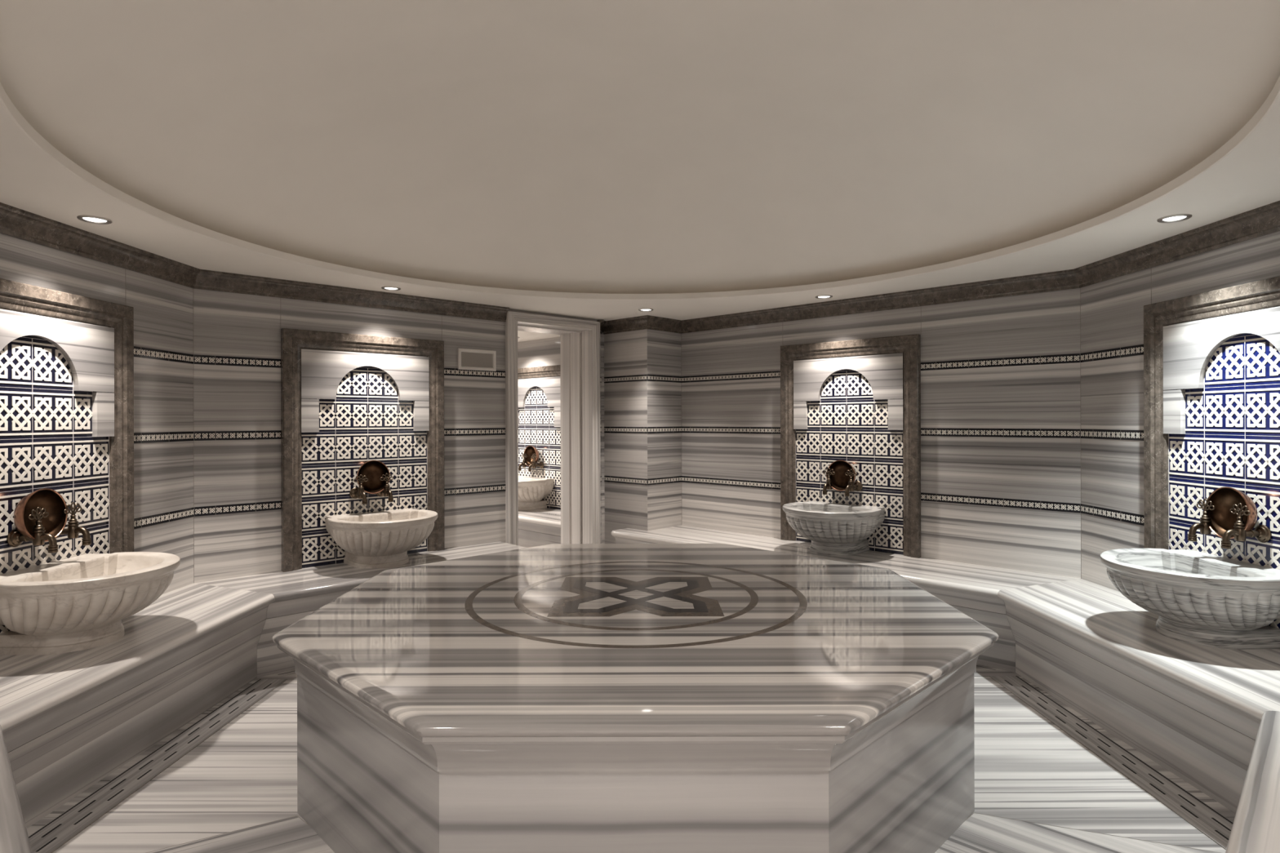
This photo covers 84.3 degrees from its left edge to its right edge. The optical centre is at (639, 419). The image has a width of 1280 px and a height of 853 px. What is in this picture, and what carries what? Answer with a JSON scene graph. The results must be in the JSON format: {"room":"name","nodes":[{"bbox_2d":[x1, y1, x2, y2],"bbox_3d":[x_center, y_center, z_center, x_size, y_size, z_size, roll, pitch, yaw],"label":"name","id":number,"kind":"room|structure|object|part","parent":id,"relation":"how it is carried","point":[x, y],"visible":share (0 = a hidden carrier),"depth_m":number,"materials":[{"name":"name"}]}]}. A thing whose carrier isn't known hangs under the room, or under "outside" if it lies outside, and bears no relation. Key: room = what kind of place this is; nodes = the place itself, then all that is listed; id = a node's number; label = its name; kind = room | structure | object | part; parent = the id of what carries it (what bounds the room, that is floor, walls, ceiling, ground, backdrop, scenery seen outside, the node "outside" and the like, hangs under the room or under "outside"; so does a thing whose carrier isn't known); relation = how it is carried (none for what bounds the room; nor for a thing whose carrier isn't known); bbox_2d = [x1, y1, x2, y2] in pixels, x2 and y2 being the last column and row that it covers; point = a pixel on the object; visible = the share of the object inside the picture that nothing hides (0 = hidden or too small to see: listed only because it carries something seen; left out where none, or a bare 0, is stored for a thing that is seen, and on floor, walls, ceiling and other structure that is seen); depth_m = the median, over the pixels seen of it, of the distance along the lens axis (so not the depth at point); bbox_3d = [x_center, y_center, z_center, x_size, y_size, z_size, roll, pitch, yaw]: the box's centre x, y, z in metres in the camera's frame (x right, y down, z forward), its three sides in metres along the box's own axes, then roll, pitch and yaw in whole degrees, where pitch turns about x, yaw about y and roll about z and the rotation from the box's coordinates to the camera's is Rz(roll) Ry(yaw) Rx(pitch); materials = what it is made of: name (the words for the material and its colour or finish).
{"room":"spa","nodes":[
{"label":"spa","id":0,"kind":"room"},
{"bbox_2d":[0,232,194,594],"bbox_3d":[-2.637,0.274,3.020,0.104,2.275,2.120,0,0,1],"label":"wall","id":1,"kind":"structure","parent":0,"point":[164,433],"depth_m":3.76,"materials":[{"name":"stone"}]},
{"bbox_2d":[0,278,133,634],"bbox_3d":[-2.566,0.187,3.009,0.046,1.506,1.082,0,0,1],"label":"tiled niche","id":2,"kind":"object","parent":1,"relation":"attached to","point":[67,387],"visible":0.77,"depth_m":3.18,"materials":[{"name":"blue ceramic"}]},
{"bbox_2d":[6,506,57,553],"bbox_3d":[-2.494,0.454,2.921,0.176,0.189,0.096,0,0,1],"label":"tap","id":3,"kind":"object","parent":2,"relation":"attached to","point":[14,539],"visible":0.98,"depth_m":2.91,"materials":[{"name":"brown metal"}]},
{"bbox_3d":[-2.482,0.390,2.921,0.014,0.061,0.096,0,0,1],"label":"handle","id":4,"kind":"part","parent":3,"relation":"part of","materials":[{"name":"brown metal"}]},
{"bbox_2d":[13,488,67,542],"bbox_3d":[-2.527,0.399,2.964,0.097,0.222,0.222,0,0,2],"label":"copper bowl","id":5,"kind":"object","parent":3,"relation":"on","point":[54,504],"visible":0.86,"depth_m":3.01,"materials":[{"name":"brown metal"}]},
{"bbox_3d":[-2.440,0.508,2.920,0.068,0.080,0.033,0,0,1],"label":"spout","id":6,"kind":"part","parent":3,"relation":"part of","materials":[{"name":"brown metal"}]},
{"bbox_3d":[-2.585,0.287,3.009,0.006,1.308,0.870,0,0,1],"label":"tile panel","id":7,"kind":"part","parent":2,"relation":"part of","materials":[{"name":"tile"}]},
{"bbox_2d":[59,502,91,545],"bbox_3d":[-2.491,0.454,3.095,0.176,0.189,0.096,0,0,1],"label":"tap","id":8,"kind":"object","parent":2,"relation":"attached to","point":[73,530],"visible":0.84,"depth_m":3.08,"materials":[{"name":"brown metal"}]},
{"bbox_3d":[-2.480,0.390,3.095,0.014,0.061,0.096,0,0,1],"label":"handle","id":9,"kind":"part","parent":8,"relation":"part of","materials":[{"name":"brown metal"}]},
{"bbox_3d":[-2.437,0.508,3.094,0.068,0.080,0.033,0,0,1],"label":"spout","id":10,"kind":"part","parent":8,"relation":"part of","materials":[{"name":"brown metal"}]},
{"bbox_2d":[0,202,199,288],"bbox_3d":[-2.563,-0.811,3.019,0.057,0.106,2.120,0,0,1],"label":"trim","id":11,"kind":"structure","parent":1,"relation":"attached to","point":[15,222],"depth_m":3.29,"materials":[{"name":"brown stone"}]},
{"bbox_2d":[193,288,505,582],"bbox_3d":[-1.831,0.272,4.836,2.116,2.275,0.103,0,0,-43],"label":"wall","id":12,"kind":"structure","parent":0,"point":[237,336],"depth_m":4.35,"materials":[{"name":"stone"}]},
{"bbox_2d":[194,269,509,321],"bbox_3d":[-1.792,-0.812,4.770,2.088,0.106,0.056,0,0,-43],"label":"trim","id":13,"kind":"structure","parent":12,"relation":"attached to","point":[210,280],"depth_m":4.62,"materials":[{"name":"brown stone"}]},
{"bbox_2d":[280,328,444,572],"bbox_3d":[-1.819,0.185,4.749,1.082,1.506,0.046,0,0,-43],"label":"tiled niche","id":14,"kind":"object","parent":12,"relation":"attached to","point":[341,411],"visible":0.8,"depth_m":4.68,"materials":[{"name":"stone"}]},
{"bbox_2d":[349,474,368,504],"bbox_3d":[-1.833,0.452,4.637,0.096,0.189,0.176,0,0,-43],"label":"tap","id":15,"kind":"object","parent":14,"relation":"attached to","point":[354,493],"visible":1,"depth_m":4.62,"materials":[{"name":"brown metal"}]},
{"bbox_3d":[-1.825,0.388,4.628,0.096,0.061,0.014,0,0,-43],"label":"handle","id":16,"kind":"part","parent":15,"relation":"part of","materials":[{"name":"brown metal"}]},
{"bbox_3d":[-1.796,0.506,4.598,0.033,0.080,0.068,0,0,-43],"label":"spout","id":17,"kind":"part","parent":15,"relation":"part of","materials":[{"name":"brown metal"}]},
{"bbox_3d":[-1.833,0.285,4.764,0.870,1.308,0.006,0,0,-43],"label":"tile panel","id":18,"kind":"part","parent":14,"relation":"part of","materials":[{"name":"white tile"}]},
{"bbox_2d":[375,473,394,502],"bbox_3d":[-1.706,0.452,4.756,0.096,0.189,0.176,0,0,-43],"label":"tap","id":19,"kind":"object","parent":14,"relation":"attached to","point":[386,492],"visible":0.96,"depth_m":4.73,"materials":[{"name":"brown metal"}]},
{"bbox_2d":[356,460,390,493],"bbox_3d":[-1.793,0.379,4.721,0.222,0.222,0.096,0,0,-44],"label":"copper bowl","id":20,"kind":"object","parent":19,"relation":"on","point":[373,470],"visible":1,"depth_m":4.75,"materials":[{"name":"brown metal"}]},
{"bbox_3d":[-1.698,0.388,4.747,0.096,0.061,0.014,0,0,-43],"label":"handle","id":21,"kind":"part","parent":19,"relation":"part of","materials":[{"name":"brown metal"}]},
{"bbox_3d":[-1.669,0.506,4.716,0.033,0.080,0.068,0,0,-43],"label":"spout","id":22,"kind":"part","parent":19,"relation":"part of","materials":[{"name":"brown metal"}]},
{"bbox_2d":[457,347,496,371],"bbox_3d":[-1.224,-0.451,5.326,0.318,0.157,0.015,0,0,-43],"label":"hatch","id":23,"kind":"object","parent":12,"relation":"attached to","point":[468,358],"visible":1,"depth_m":5.32,"materials":[{"name":"stone"}]},
{"bbox_2d":[461,351,493,368],"bbox_3d":[-1.227,-0.451,5.329,0.266,0.105,0.005,0,0,-43],"label":"air vent","id":24,"kind":"object","parent":23,"relation":"attached to","point":[468,359],"depth_m":5.33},
{"bbox_2d":[505,311,600,545],"bbox_3d":[-0.832,0.282,5.949,0.924,2.251,0.456,0,0,-43],"label":"door frame","id":25,"kind":"structure","parent":12,"relation":"in","point":[580,340],"depth_m":6.09,"materials":[{"name":"stone"}]},
{"bbox_2d":[508,308,596,321],"bbox_3d":[-0.848,-0.820,5.969,0.927,0.096,0.409,0,0,-43],"label":"wall","id":26,"kind":"structure","parent":0,"point":[513,310],"depth_m":5.81,"materials":[{"name":"stone"}]},
{"bbox_2d":[600,333,601,543],"bbox_3d":[-0.402,0.269,6.242,0.103,2.275,0.209,0,0,9],"label":"wall strip","id":27,"kind":"object","parent":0,"point":[600,334],"visible":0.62,"depth_m":6.27,"materials":[{"name":"stone"}]},
{"bbox_2d":[600,332,604,543],"bbox_3d":[-0.383,0.269,6.468,0.588,2.275,0.309,0,0,-43],"label":"wall","id":28,"kind":"structure","parent":0,"point":[602,335],"depth_m":6.30,"materials":[{"name":"stone"}]},
{"bbox_2d":[596,319,605,333],"bbox_3d":[-0.329,-0.816,6.231,0.056,0.106,0.207,0,0,9],"label":"trim","id":29,"kind":"structure","parent":28,"relation":"attached to","point":[602,322],"depth_m":6.18,"materials":[{"name":"brown stone"}]},
{"bbox_2d":[603,315,647,334],"bbox_3d":[-0.140,-0.817,6.105,0.611,0.106,0.056,0,0,44],"label":"trim","id":30,"kind":"structure","parent":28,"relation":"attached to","point":[640,322],"depth_m":6.09,"materials":[{"name":"brown stone"}]},
{"bbox_2d":[26,663,1235,852],"bbox_3d":[0.004,1.429,4.250,7.200,0.052,11.300,0,0,0],"label":"floor","id":31,"kind":"structure","parent":0,"point":[1038,789],"depth_m":2.62,"materials":[{"name":"stone"}]},
{"bbox_2d":[0,725,32,852],"bbox_3d":[-1.767,1.174,1.559,1.748,0.470,0.606,0,0,45],"label":"stone bench","id":32,"kind":"object","parent":31,"relation":"on","point":[14,837],"visible":1,"depth_m":1.69,"materials":[{"name":"stone"}]},
{"bbox_2d":[0,583,274,828],"bbox_3d":[-2.283,1.176,3.015,0.606,0.470,2.118,0,0,1],"label":"stone bench","id":33,"kind":"object","parent":31,"relation":"on","point":[69,721],"visible":0.93,"depth_m":2.86,"materials":[{"name":"stone"}]},
{"bbox_2d":[0,551,180,655],"bbox_3d":[-2.298,0.782,3.005,0.561,0.318,0.676,0,0,1],"label":"basin","id":34,"kind":"object","parent":33,"relation":"on","point":[81,602],"visible":1,"depth_m":2.84,"materials":[{"name":"beige stone"}]},
{"bbox_3d":[-2.294,1.035,3.015,0.584,0.088,2.118,0,0,1],"label":"moulding","id":35,"kind":"part","parent":33,"relation":"part of","materials":[{"name":"stone"}]},
{"bbox_3d":[-2.284,0.966,3.015,0.606,0.050,2.118,0,0,1],"label":"seat","id":36,"kind":"part","parent":33,"relation":"part of","materials":[{"name":"stone"}]},
{"bbox_2d":[28,679,287,852],"bbox_3d":[-1.989,1.409,3.020,0.153,0.003,1.640,0,0,0],"label":"floor drain","id":37,"kind":"object","parent":31,"relation":"on","point":[52,836],"visible":0.99,"depth_m":2.81,"materials":[{"name":"stone"}]},
{"bbox_2d":[194,541,525,677],"bbox_3d":[-1.621,1.174,4.549,2.028,0.470,0.606,0,0,-43],"label":"stone bench","id":38,"kind":"object","parent":31,"relation":"on","point":[297,593],"visible":0.33,"depth_m":4.05,"materials":[{"name":"stone"}]},
{"bbox_3d":[-1.641,1.244,4.571,2.028,0.330,0.546,0,0,-43],"label":"panel","id":39,"kind":"part","parent":38,"relation":"part of","materials":[{"name":"stone"}]},
{"bbox_3d":[-1.629,1.033,4.557,2.028,0.088,0.584,0,0,-43],"label":"moulding","id":40,"kind":"part","parent":38,"relation":"part of","materials":[{"name":"stone"}]},
{"bbox_3d":[-1.621,0.964,4.549,2.028,0.050,0.606,0,0,-43],"label":"seat","id":41,"kind":"part","parent":38,"relation":"part of","materials":[{"name":"stone"}]},
{"bbox_2d":[325,508,437,568],"bbox_3d":[-1.627,0.780,4.562,0.676,0.318,0.561,0,0,-43],"label":"basin","id":42,"kind":"object","parent":38,"relation":"on","point":[380,539],"visible":1,"depth_m":4.44,"materials":[{"name":"beige stone"}]},
{"bbox_2d":[518,507,560,547],"bbox_3d":[-1.386,1.173,7.500,2.508,0.470,0.600,0,0,44],"label":"stone bench","id":43,"kind":"object","parent":31,"relation":"on","point":[540,526],"visible":0.02,"depth_m":6.82,"materials":[{"name":"stone"}]},
{"bbox_2d":[518,475,553,510],"bbox_3d":[-1.311,0.779,7.442,0.676,0.318,0.561,0,0,44],"label":"basin","id":44,"kind":"object","parent":43,"relation":"on","point":[531,490],"visible":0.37,"depth_m":7.34,"materials":[{"name":"beige stone"}]},
{"bbox_3d":[-1.386,0.964,7.500,2.508,0.050,0.600,0,0,44],"label":"seat","id":45,"kind":"part","parent":43,"relation":"part of","materials":[{"name":"stone"}]},
{"bbox_3d":[-1.378,1.033,7.508,2.508,0.088,0.578,0,0,44],"label":"moulding","id":46,"kind":"part","parent":43,"relation":"part of","materials":[{"name":"stone"}]},
{"bbox_3d":[-1.365,1.244,7.521,2.508,0.330,0.540,0,0,44],"label":"panel","id":47,"kind":"part","parent":43,"relation":"part of","materials":[{"name":"stone"}]},
{"bbox_2d":[271,543,998,852],"bbox_3d":[-0.015,1.077,3.035,2.574,0.656,2.574,0,0,0],"label":"platform","id":48,"kind":"object","parent":31,"relation":"on","point":[552,698],"visible":1,"depth_m":2.12,"materials":[{"name":"grey stone"}]},
{"bbox_3d":[-0.016,0.846,3.035,2.542,0.114,2.542,0,0,0],"label":"moulding","id":49,"kind":"part","parent":48,"relation":"part of","materials":[{"name":"stone"}]},
{"bbox_2d":[611,525,1078,672],"bbox_3d":[1.168,1.167,5.057,3.308,0.470,0.634,0,0,44],"label":"stone bench","id":50,"kind":"object","parent":31,"relation":"on","point":[972,589],"visible":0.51,"depth_m":4.28,"materials":[{"name":"stone"}]},
{"bbox_3d":[1.175,1.026,5.065,3.308,0.088,0.612,0,0,44],"label":"moulding","id":51,"kind":"part","parent":50,"relation":"part of","materials":[{"name":"stone"}]},
{"bbox_2d":[782,501,884,555],"bbox_3d":[1.312,0.773,4.955,0.676,0.318,0.561,0,0,44],"label":"basin","id":52,"kind":"object","parent":50,"relation":"on","point":[832,528],"visible":1,"depth_m":4.82,"materials":[{"name":"grey stone"}]},
{"bbox_3d":[1.167,0.957,5.057,3.308,0.050,0.634,0,0,44],"label":"seat","id":53,"kind":"part","parent":50,"relation":"part of","materials":[{"name":"stone"}]},
{"bbox_3d":[1.188,1.237,5.078,3.308,0.330,0.574,0,0,44],"label":"panel","id":54,"kind":"part","parent":50,"relation":"part of","materials":[{"name":"stone"}]},
{"bbox_2d":[989,675,1233,850],"bbox_3d":[1.982,1.399,3.080,0.153,0.003,1.560,0,0,0],"label":"floor drain","id":55,"kind":"object","parent":31,"relation":"on","point":[1202,817],"visible":0.9,"depth_m":2.86,"materials":[{"name":"stone"}]},
{"bbox_2d":[997,578,1279,813],"bbox_3d":[2.292,1.164,3.068,0.634,0.470,2.118,0,0,-2],"label":"stone bench","id":56,"kind":"object","parent":31,"relation":"on","point":[1196,712],"visible":0.88,"depth_m":2.91,"materials":[{"name":"stone"}]},
{"bbox_3d":[2.302,1.024,3.068,0.612,0.088,2.118,0,0,-2],"label":"moulding","id":57,"kind":"part","parent":56,"relation":"part of","materials":[{"name":"stone"}]},
{"bbox_3d":[2.291,0.954,3.067,0.634,0.050,2.118,0,0,-2],"label":"seat","id":58,"kind":"part","parent":56,"relation":"part of","materials":[{"name":"stone"}]},
{"bbox_2d":[1099,548,1279,649],"bbox_3d":[2.319,0.770,3.033,0.561,0.318,0.676,0,0,-2],"label":"basin","id":59,"kind":"object","parent":56,"relation":"on","point":[1200,598],"visible":1,"depth_m":2.87,"materials":[{"name":"grey stone"}]},
{"bbox_2d":[1225,711,1279,852],"bbox_3d":[1.797,1.165,1.619,0.634,0.470,1.748,0,0,45],"label":"stone bench","id":60,"kind":"object","parent":31,"relation":"on","point":[1255,828],"visible":1,"depth_m":1.74,"materials":[{"name":"stone"}]},
{"bbox_2d":[0,0,1279,342],"bbox_3d":[-0.003,-1.181,3.050,14.000,0.622,14.000,0,0,0],"label":"ceiling","id":61,"kind":"structure","parent":0,"point":[571,146],"depth_m":3.08,"materials":[{"name":"paint"}]},
{"bbox_2d":[76,215,112,224],"bbox_3d":[-2.347,-0.861,3.046,0.121,0.007,0.121,0,0,0],"label":"recessed light","id":62,"kind":"object","parent":61,"relation":"in","point":[90,219],"visible":1,"depth_m":3.04,"materials":[{"name":"white glass"}]},
{"bbox_2d":[381,286,400,290],"bbox_3d":[-1.634,-0.862,4.646,0.121,0.007,0.121,0,0,0],"label":"recessed light","id":63,"kind":"object","parent":61,"relation":"in","point":[388,288],"visible":1,"depth_m":4.63,"materials":[{"name":"white glass"}]},
{"bbox_2d":[638,308,653,311],"bbox_3d":[0.047,-0.867,5.578,0.121,0.007,0.121,0,0,0],"label":"recessed light","id":64,"kind":"object","parent":61,"relation":"in","point":[639,309],"visible":1,"depth_m":5.56,"materials":[{"name":"white"}]},
{"bbox_2d":[815,294,832,298],"bbox_3d":[1.302,-0.870,5.005,0.121,0.007,0.121,0,0,0],"label":"recessed light","id":65,"kind":"object","parent":61,"relation":"in","point":[824,296],"visible":1,"depth_m":4.99,"materials":[{"name":"white glass"}]},
{"bbox_2d":[1156,213,1191,222],"bbox_3d":[2.316,-0.872,3.066,0.121,0.007,0.121,0,0,0],"label":"recessed light","id":66,"kind":"object","parent":61,"relation":"in","point":[1179,217],"visible":1,"depth_m":3.06,"materials":[{"name":"white glass"}]},
{"bbox_2d":[604,328,681,543],"bbox_3d":[0.015,0.268,6.300,0.558,2.275,0.442,0,0,44],"label":"wall pier","id":67,"kind":"object","parent":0,"point":[642,374],"visible":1,"depth_m":6.12,"materials":[{"name":"stone"}]},
{"bbox_2d":[647,315,681,333],"bbox_3d":[0.213,-0.818,6.070,0.056,0.106,0.495,0,0,44],"label":"trim","id":68,"kind":"structure","parent":67,"relation":"attached to","point":[657,323],"depth_m":6.07,"materials":[{"name":"brown stone"}]},
{"bbox_2d":[517,288,1080,578],"bbox_3d":[0.263,0.267,6.415,6.494,2.275,0.132,0,0,44],"label":"wall","id":69,"kind":"structure","parent":0,"point":[1001,376],"depth_m":4.62,"materials":[{"name":"stone"}]},
{"bbox_2d":[517,364,560,509],"bbox_3d":[-1.127,0.184,7.633,1.082,1.506,0.047,0,0,44],"label":"tiled niche","id":70,"kind":"object","parent":69,"relation":"attached to","point":[539,398],"visible":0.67,"depth_m":7.56,"materials":[{"name":"tile"}]},
{"bbox_2d":[518,453,532,471],"bbox_3d":[-1.240,0.451,7.642,0.096,0.189,0.176,0,0,44],"label":"tap","id":71,"kind":"object","parent":70,"relation":"attached to","point":[523,464],"visible":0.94,"depth_m":7.62,"materials":[{"name":"brown metal"}]},
{"bbox_3d":[-1.277,0.505,7.603,0.033,0.080,0.068,0,0,44],"label":"spout","id":72,"kind":"part","parent":71,"relation":"part of","materials":[{"name":"brown metal"}]},
{"bbox_2d":[523,445,538,466],"bbox_3d":[-1.154,0.387,7.606,0.222,0.222,0.096,0,0,44],"label":"copper bowl","id":73,"kind":"object","parent":71,"relation":"on","point":[529,451],"visible":0.87,"depth_m":7.65,"materials":[{"name":"brown metal"}]},
{"bbox_2d":[528,453,543,471],"bbox_3d":[-1.114,0.450,7.521,0.096,0.189,0.176,0,0,44],"label":"tap","id":74,"kind":"object","parent":70,"relation":"attached to","point":[533,464],"visible":1,"depth_m":7.50,"materials":[{"name":"brown metal"}]},
{"bbox_3d":[-1.152,0.505,7.482,0.033,0.080,0.068,0,0,44],"label":"spout","id":75,"kind":"part","parent":74,"relation":"part of","materials":[{"name":"brown metal"}]},
{"bbox_3d":[-1.127,0.184,7.633,1.082,1.506,0.046,0,0,44],"label":"stone frame","id":76,"kind":"part","parent":70,"relation":"part of","materials":[{"name":"brown stone"}]},
{"bbox_2d":[780,333,920,558],"bbox_3d":[1.495,0.177,5.147,1.082,1.506,0.046,0,0,44],"label":"tiled niche","id":77,"kind":"object","parent":69,"relation":"attached to","point":[863,411],"visible":0.81,"depth_m":5.09,"materials":[{"name":"stone"}]},
{"bbox_2d":[822,467,835,494],"bbox_3d":[1.383,0.444,5.155,0.096,0.189,0.176,0,0,44],"label":"tap","id":78,"kind":"object","parent":77,"relation":"attached to","point":[828,485],"visible":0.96,"depth_m":5.13,"materials":[{"name":"brown metal"}]},
{"bbox_3d":[1.346,0.499,5.116,0.033,0.080,0.068,0,0,44],"label":"spout","id":79,"kind":"part","parent":78,"relation":"part of","materials":[{"name":"brown metal"}]},
{"bbox_3d":[1.375,0.380,5.147,0.096,0.061,0.014,0,0,44],"label":"handle","id":80,"kind":"part","parent":78,"relation":"part of","materials":[{"name":"brown metal"}]},
{"bbox_2d":[826,460,855,490],"bbox_3d":[1.469,0.401,5.119,0.222,0.222,0.096,0,0,44],"label":"copper bowl","id":81,"kind":"object","parent":78,"relation":"on","point":[839,480],"visible":0.84,"depth_m":5.16,"materials":[{"name":"brown metal"}]},
{"bbox_3d":[1.509,0.277,5.161,0.870,1.308,0.006,0,0,44],"label":"tile panel","id":82,"kind":"part","parent":77,"relation":"part of","materials":[{"name":"white tile"}]},
{"bbox_2d":[844,469,862,496],"bbox_3d":[1.508,0.444,5.035,0.096,0.189,0.176,0,0,44],"label":"tap","id":83,"kind":"object","parent":77,"relation":"attached to","point":[857,486],"visible":1,"depth_m":5.02,"materials":[{"name":"brown metal"}]},
{"bbox_3d":[1.471,0.498,4.995,0.033,0.080,0.068,0,0,44],"label":"spout","id":84,"kind":"part","parent":83,"relation":"part of","materials":[{"name":"brown metal"}]},
{"bbox_3d":[1.500,0.380,5.026,0.096,0.061,0.014,0,0,44],"label":"handle","id":85,"kind":"part","parent":83,"relation":"part of","materials":[{"name":"brown metal"}]},
{"bbox_2d":[680,269,1079,333],"bbox_3d":[1.450,-0.821,5.181,3.070,0.106,0.057,0,0,44],"label":"trim","id":86,"kind":"structure","parent":69,"relation":"attached to","point":[1064,279],"depth_m":4.86,"materials":[{"name":"brown stone"}]},
{"bbox_2d":[1080,231,1279,591],"bbox_3d":[2.655,0.261,3.078,0.103,2.275,2.120,0,0,-2],"label":"wall","id":87,"kind":"structure","parent":0,"point":[1112,310],"depth_m":3.80,"materials":[{"name":"stone"}]},
{"bbox_2d":[1073,200,1279,288],"bbox_3d":[2.576,-0.823,3.076,0.057,0.106,2.120,0,0,-2],"label":"trim","id":88,"kind":"structure","parent":87,"relation":"attached to","point":[1263,220],"depth_m":3.32,"materials":[{"name":"brown stone"}]},
{"bbox_2d":[1143,275,1279,628],"bbox_3d":[2.584,0.174,3.041,0.046,1.506,1.082,0,0,-2],"label":"tiled niche","id":89,"kind":"object","parent":87,"relation":"attached to","point":[1211,386],"visible":0.68,"depth_m":3.21,"materials":[{"name":"stone"}]},
{"bbox_2d":[1187,498,1214,542],"bbox_3d":[2.510,0.441,3.126,0.176,0.189,0.096,0,0,-2],"label":"tap","id":90,"kind":"object","parent":89,"relation":"attached to","point":[1205,523],"visible":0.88,"depth_m":3.11,"materials":[{"name":"brown metal"}]},
{"bbox_3d":[2.456,0.496,3.124,0.068,0.080,0.033,0,0,-2],"label":"spout","id":91,"kind":"part","parent":90,"relation":"part of","materials":[{"name":"brown metal"}]},
{"bbox_3d":[2.498,0.377,3.125,0.014,0.061,0.096,0,0,-2],"label":"handle","id":92,"kind":"part","parent":90,"relation":"part of","materials":[{"name":"brown metal"}]},
{"bbox_3d":[2.604,0.274,3.041,0.006,1.308,0.870,0,0,-2],"label":"tile panel","id":93,"kind":"part","parent":89,"relation":"part of","materials":[{"name":"tile"}]},
{"bbox_2d":[1221,502,1271,548],"bbox_3d":[2.515,0.441,2.952,0.176,0.189,0.096,0,0,-2],"label":"tap","id":94,"kind":"object","parent":89,"relation":"attached to","point":[1262,533],"visible":1,"depth_m":2.94,"materials":[{"name":"brown metal"}]},
{"bbox_3d":[2.461,0.496,2.950,0.068,0.080,0.033,0,0,-2],"label":"spout","id":95,"kind":"part","parent":94,"relation":"part of","materials":[{"name":"brown metal"}]},
{"bbox_2d":[1204,486,1257,538],"bbox_3d":[2.547,0.398,3.028,0.096,0.222,0.222,0,0,-2],"label":"copper bowl","id":96,"kind":"object","parent":94,"relation":"on","point":[1223,499],"visible":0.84,"depth_m":3.08,"materials":[{"name":"brown metal"}]},
{"bbox_3d":[2.503,0.377,2.951,0.014,0.061,0.096,0,0,-2],"label":"handle","id":97,"kind":"part","parent":94,"relation":"part of","materials":[{"name":"brown metal"}]}
]}

